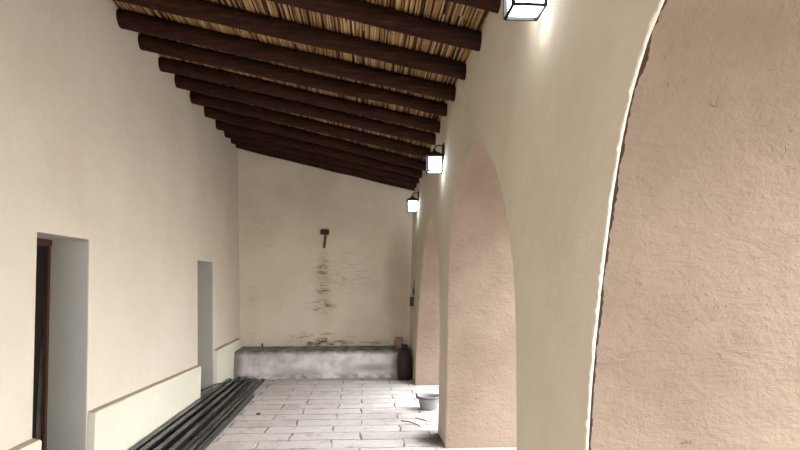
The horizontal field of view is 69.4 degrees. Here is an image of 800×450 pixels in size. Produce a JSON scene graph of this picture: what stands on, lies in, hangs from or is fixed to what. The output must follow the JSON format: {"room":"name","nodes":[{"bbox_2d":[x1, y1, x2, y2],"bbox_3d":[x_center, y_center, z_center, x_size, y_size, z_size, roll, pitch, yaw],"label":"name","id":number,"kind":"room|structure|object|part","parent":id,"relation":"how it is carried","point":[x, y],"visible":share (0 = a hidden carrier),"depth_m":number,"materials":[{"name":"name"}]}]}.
{"room":"covered arcade porch","nodes":[
{"label":"covered arcade porch","id":0,"kind":"room"},
{"bbox_2d":[0,0,239,449],"bbox_3d":[-2.661,-0.378,3.876,0.488,4.700,13.150,0,-6,-3],"label":"wall","id":1,"kind":"structure","parent":0,"point":[133,189],"depth_m":4.92,"materials":[{"name":"beige paint"}]},
{"bbox_2d":[8,438,41,449],"bbox_3d":[-2.210,1.369,0.491,0.072,0.570,6.706,0,-6,-3],"label":"baseboard","id":2,"kind":"structure","parent":1,"relation":"attached to","point":[31,444],"depth_m":3.74,"materials":[{"name":"beige paint"}]},
{"bbox_2d":[32,238,51,449],"bbox_3d":[-2.849,0.965,4.253,0.187,2.100,0.960,0,-6,-3],"label":"door","id":3,"kind":"structure","parent":1,"relation":"in","point":[43,257],"depth_m":4.58,"materials":[{"name":"red wood"}]},
{"bbox_3d":[-2.824,1.109,4.602,0.093,1.880,0.041,0,-6,-3],"label":"post","id":4,"kind":"part","parent":3,"relation":"part of","materials":[{"name":"red wood"}]},
{"bbox_2d":[87,365,200,449],"bbox_3d":[-2.549,1.913,6.079,0.072,0.564,3.006,0,-6,-3],"label":"baseboard","id":5,"kind":"structure","parent":1,"relation":"attached to","point":[121,423],"depth_m":5.55,"materials":[{"name":"beige paint"}]},
{"bbox_2d":[214,338,242,387],"bbox_3d":[-2.743,2.201,9.299,0.072,0.612,1.764,0,-6,-3],"label":"baseboard","id":6,"kind":"structure","parent":1,"relation":"attached to","point":[224,354],"depth_m":8.89,"materials":[{"name":"beige paint"}]},
{"bbox_2d":[113,0,489,160],"bbox_3d":[-0.696,-1.799,3.961,4.505,1.260,13.992,0,-6,-3],"label":"ceiling","id":7,"kind":"structure","parent":0,"point":[444,11],"depth_m":5.15,"materials":[{"name":"brown wicker"}]},
{"bbox_2d":[116,8,455,101],"bbox_3d":[-1.050,-1.643,5.644,3.344,0.771,0.185,1,-6,-7],"label":"roof beam","id":8,"kind":"structure","parent":7,"relation":"attached to","point":[127,20],"depth_m":5.57,"materials":[{"name":"brown wood"}]},
{"bbox_2d":[114,0,465,79],"bbox_3d":[-1.011,-1.711,5.030,3.344,0.782,0.180,1,-6,-7],"label":"roof beam","id":9,"kind":"structure","parent":7,"relation":"attached to","point":[203,10],"depth_m":4.99,"materials":[{"name":"brown wood"}]},
{"bbox_2d":[138,34,446,116],"bbox_3d":[-1.082,-1.585,6.183,3.344,0.735,0.164,1,-6,-9],"label":"roof beam","id":10,"kind":"structure","parent":7,"relation":"attached to","point":[148,43],"depth_m":6.10,"materials":[{"name":"brown wood"}]},
{"bbox_2d":[158,57,439,132],"bbox_3d":[-1.115,-1.504,6.759,3.345,0.756,0.170,1,-6,-9],"label":"roof beam","id":11,"kind":"structure","parent":7,"relation":"attached to","point":[196,71],"depth_m":6.69,"materials":[{"name":"brown wood"}]},
{"bbox_2d":[174,74,435,144],"bbox_3d":[-1.146,-1.434,7.248,3.339,0.803,0.170,1,-6,-7],"label":"roof beam","id":12,"kind":"structure","parent":7,"relation":"attached to","point":[181,82],"depth_m":7.17,"materials":[{"name":"brown wood"}]},
{"bbox_2d":[190,91,430,157],"bbox_3d":[-1.181,-1.350,7.825,3.340,0.866,0.167,1,-6,-5],"label":"roof beam","id":13,"kind":"structure","parent":7,"relation":"attached to","point":[196,98],"depth_m":7.77,"materials":[{"name":"brown wood"}]},
{"bbox_2d":[204,106,425,170],"bbox_3d":[-1.219,-1.262,8.439,3.340,0.930,0.170,0,-6,-4],"label":"roof beam","id":14,"kind":"structure","parent":7,"relation":"attached to","point":[224,116],"depth_m":8.38,"materials":[{"name":"brown wood"}]},
{"bbox_2d":[215,120,421,177],"bbox_3d":[-1.257,-1.196,9.056,3.342,0.936,0.169,0,-6,-3],"label":"roof beam","id":15,"kind":"structure","parent":7,"relation":"attached to","point":[223,126],"depth_m":8.99,"materials":[{"name":"brown wood"}]},
{"bbox_2d":[224,131,418,183],"bbox_3d":[-1.288,-1.150,9.573,3.342,0.938,0.166,0,-6,-2],"label":"roof beam","id":16,"kind":"structure","parent":7,"relation":"attached to","point":[283,148],"depth_m":9.52,"materials":[{"name":"brown wood"}]},
{"bbox_2d":[230,139,416,187],"bbox_3d":[-1.316,-1.111,10.044,3.342,0.939,0.166,0,-6,-2],"label":"roof beam","id":17,"kind":"structure","parent":7,"relation":"attached to","point":[236,142],"depth_m":9.98,"materials":[{"name":"brown wood"}]},
{"bbox_2d":[236,145,414,190],"bbox_3d":[-1.340,-1.081,10.441,3.339,0.932,0.178,0,-6,-3],"label":"roof beam","id":18,"kind":"structure","parent":7,"relation":"attached to","point":[331,169],"depth_m":10.39,"materials":[{"name":"brown wood"}]},
{"bbox_2d":[268,0,481,50],"bbox_3d":[-0.970,-1.774,4.356,3.341,0.792,0.180,1,-6,-7],"label":"roof beam","id":19,"kind":"structure","parent":7,"relation":"attached to","point":[359,11],"depth_m":4.41,"materials":[{"name":"brown wood"}]},
{"bbox_2d":[446,0,500,13],"bbox_3d":[-0.932,-1.837,3.713,3.346,0.789,0.178,1,-6,-8],"label":"roof beam","id":20,"kind":"structure","parent":7,"relation":"attached to","point":[493,6],"depth_m":3.85,"materials":[{"name":"brown wood"}]},
{"bbox_2d":[238,148,413,346],"bbox_3d":[-1.515,0.276,10.601,3.760,4.707,0.316,0,-6,-3],"label":"wall","id":21,"kind":"structure","parent":0,"point":[354,290],"depth_m":10.43,"materials":[{"name":"beige paint"}]},
{"bbox_2d":[320,229,328,247],"bbox_3d":[-1.359,0.250,10.430,0.156,0.337,0.055,0,-6,-3],"label":"mallet","id":22,"kind":"object","parent":21,"relation":"attached to","point":[324,232],"visible":1,"depth_m":10.41,"materials":[{"name":"brown wood"}]},
{"bbox_3d":[-1.357,0.294,10.427,0.059,0.249,0.046,0,-6,-3],"label":"handle","id":23,"kind":"part","parent":22,"relation":"part of","materials":[{"name":"red wood"}]},
{"bbox_2d":[201,378,516,449],"bbox_3d":[-0.849,2.029,3.728,4.575,0.120,13.700,0,-6,-3],"label":"floor","id":24,"kind":"structure","parent":0,"point":[312,413],"depth_m":6.76,"materials":[{"name":"grey stone"}]},
{"bbox_2d":[151,379,239,449],"bbox_3d":[-2.365,2.206,6.387,0.063,0.040,5.700,0,-6,-3],"label":"tube","id":25,"kind":"object","parent":24,"relation":"on","point":[239,379],"visible":0.14,"depth_m":6.12,"materials":[{"name":"black metal"}]},
{"bbox_2d":[139,377,239,449],"bbox_3d":[-2.392,2.155,6.390,0.062,0.040,5.600,0,-6,-4],"label":"tube","id":26,"kind":"object","parent":25,"relation":"on","point":[180,422],"visible":0.99,"depth_m":6.37,"materials":[{"name":"black metal"}]},
{"bbox_2d":[165,389,235,449],"bbox_3d":[-2.225,2.204,6.365,0.065,0.040,5.860,0,-6,-4],"label":"tube","id":27,"kind":"object","parent":24,"relation":"on","point":[196,423],"visible":0.25,"depth_m":6.06,"materials":[{"name":"black metal"}]},
{"bbox_2d":[179,378,256,449],"bbox_3d":[-2.160,2.211,6.439,0.062,0.040,5.880,0,-6,-4],"label":"tube","id":28,"kind":"object","parent":24,"relation":"on","point":[253,379],"visible":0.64,"depth_m":7.33,"materials":[{"name":"black metal"}]},
{"bbox_2d":[169,378,250,449],"bbox_3d":[-2.145,2.150,6.229,0.052,0.040,5.750,0,-6,-4],"label":"tube","id":29,"kind":"object","parent":28,"relation":"on","point":[195,429],"visible":0.96,"depth_m":6.42,"materials":[{"name":"black metal"}]},
{"bbox_2d":[180,379,259,449],"bbox_3d":[-2.077,2.199,6.314,0.060,0.040,5.820,0,-6,-4],"label":"tube","id":30,"kind":"object","parent":24,"relation":"on","point":[210,424],"visible":0.79,"depth_m":6.54,"materials":[{"name":"black metal"}]},
{"bbox_2d":[196,394,253,449],"bbox_3d":[-1.881,2.117,5.468,0.053,0.040,5.100,0,-6,-4],"label":"tube","id":31,"kind":"object","parent":24,"relation":"on","point":[209,440],"visible":1,"depth_m":6.31,"materials":[{"name":"grey metal"}]},
{"bbox_2d":[188,378,264,449],"bbox_3d":[-2.017,2.212,6.457,0.050,0.040,5.700,0,-6,-4],"label":"tube","id":32,"kind":"object","parent":24,"relation":"on","point":[228,413],"visible":0.97,"depth_m":6.63,"materials":[{"name":"black metal"}]},
{"bbox_2d":[234,346,411,378],"bbox_3d":[-1.278,2.338,9.897,2.940,0.455,0.701,0,-6,-3],"label":"bench","id":33,"kind":"object","parent":24,"relation":"on","point":[287,362],"visible":0.9,"depth_m":9.57,"materials":[{"name":"concrete"}]},
{"bbox_2d":[394,337,402,348],"bbox_3d":[-0.021,2.020,9.918,0.156,0.188,0.156,0,-6,-3],"label":"clay pot","id":34,"kind":"object","parent":33,"relation":"on","point":[398,341],"visible":0.98,"depth_m":9.86,"materials":[{"name":"brown ceramic"}]},
{"bbox_2d":[397,344,411,380],"bbox_3d":[0.074,2.240,9.460,0.247,0.565,0.247,0,-6,-3],"label":"clay jar","id":35,"kind":"object","parent":24,"relation":"on","point":[404,358],"visible":1,"depth_m":9.36,"materials":[{"name":"brown ceramic"}]},
{"bbox_2d":[415,393,438,410],"bbox_3d":[0.363,2.214,7.271,0.306,0.195,0.307,-3,-6,30],"label":"bucket","id":36,"kind":"object","parent":24,"relation":"on","point":[427,401],"visible":0.83,"depth_m":7.18,"materials":[{"name":"white plastic"}]},
{"label":"tube","id":37,"kind":"object","parent":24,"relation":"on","visible":0},
{"bbox_2d":[154,376,246,449],"bbox_3d":[-2.280,2.163,6.361,0.063,0.040,5.830,0,-6,-4],"label":"tube","id":38,"kind":"object","parent":37,"relation":"on","point":[196,418],"visible":1,"depth_m":6.44,"materials":[{"name":"black metal"}]},
{"bbox_3d":[-2.490,2.189,6.265,0.050,0.050,5.730,0,-6,-3],"label":"tube","id":39,"kind":"object","parent":24,"relation":"on","visible":0},
{"bbox_2d":[129,378,231,449],"bbox_3d":[-2.461,2.126,6.112,0.063,0.045,5.750,0,-6,-4],"label":"tube","id":40,"kind":"object","parent":39,"relation":"on","point":[180,415],"visible":0.8,"depth_m":6.32,"materials":[{"name":"black metal"}]},
{"bbox_2d":[201,379,250,390],"bbox_3d":[-2.593,2.359,8.421,0.018,0.122,0.992,-5,-7,41],"label":"rod","id":41,"kind":"object","parent":40,"relation":"on","point":[244,379],"visible":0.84,"depth_m":8.46,"materials":[{"name":"black metal"}]},
{"bbox_2d":[409,0,799,449],"bbox_3d":[1.034,-0.008,4.064,0.980,4.000,13.150,0,-6,-3],"label":"wall","id":42,"kind":"structure","parent":0,"point":[698,347],"depth_m":2.13,"materials":[{"name":"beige paint"}]},
{"bbox_2d":[410,297,413,306],"bbox_3d":[0.203,1.286,9.701,0.074,0.162,0.132,0,-6,-3],"label":"junction box","id":43,"kind":"object","parent":42,"relation":"attached to","point":[411,298],"visible":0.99,"depth_m":9.64,"materials":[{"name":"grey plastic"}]},
{"bbox_2d":[407,191,418,211],"bbox_3d":[0.210,-0.386,9.511,0.200,0.327,0.188,0,-6,-3],"label":"wall lantern","id":44,"kind":"object","parent":42,"relation":"attached to","point":[412,202],"visible":1,"depth_m":9.43,"materials":[{"name":"white glass"}]},
{"bbox_3d":[0.204,-0.312,9.504,0.172,0.179,0.172,0,-6,-3],"label":"frame","id":45,"kind":"part","parent":44,"relation":"part of","materials":[{"name":"black metal"}]},
{"bbox_3d":[0.204,-0.312,9.504,0.138,0.151,0.138,0,-6,-3],"label":"glass","id":46,"kind":"part","parent":44,"relation":"part of","materials":[{"name":"white glass"}]},
{"bbox_2d":[425,143,443,173],"bbox_3d":[0.393,-0.749,6.488,0.200,0.327,0.188,0,-6,-3],"label":"wall lantern","id":47,"kind":"object","parent":42,"relation":"attached to","point":[433,159],"visible":1,"depth_m":6.42,"materials":[{"name":"white glass"}]},
{"bbox_3d":[0.387,-0.676,6.480,0.172,0.179,0.172,0,-6,-3],"label":"frame","id":48,"kind":"part","parent":47,"relation":"part of","materials":[{"name":"black metal"}]},
{"bbox_3d":[0.387,-0.676,6.480,0.138,0.151,0.138,0,-6,-3],"label":"glass","id":49,"kind":"part","parent":47,"relation":"part of","materials":[{"name":"white glass"}]},
{"bbox_2d":[503,0,547,20],"bbox_3d":[0.615,-1.194,2.830,0.200,0.327,0.188,0,-6,-3],"label":"wall lantern","id":50,"kind":"object","parent":42,"relation":"attached to","point":[515,9],"visible":1,"depth_m":2.82,"materials":[{"name":"white glass"}]},
{"bbox_3d":[0.609,-1.121,2.823,0.138,0.151,0.138,0,-6,-3],"label":"glass","id":51,"kind":"part","parent":50,"relation":"part of","materials":[{"name":"white glass"}]},
{"bbox_2d":[584,0,666,449],"bbox_3d":[0.760,0.413,1.542,0.071,2.676,1.339,1,-6,-7],"label":"trim","id":52,"kind":"structure","parent":42,"relation":"attached to","point":[643,57],"depth_m":1.99,"materials":[{"name":"white paint"}]}
]}

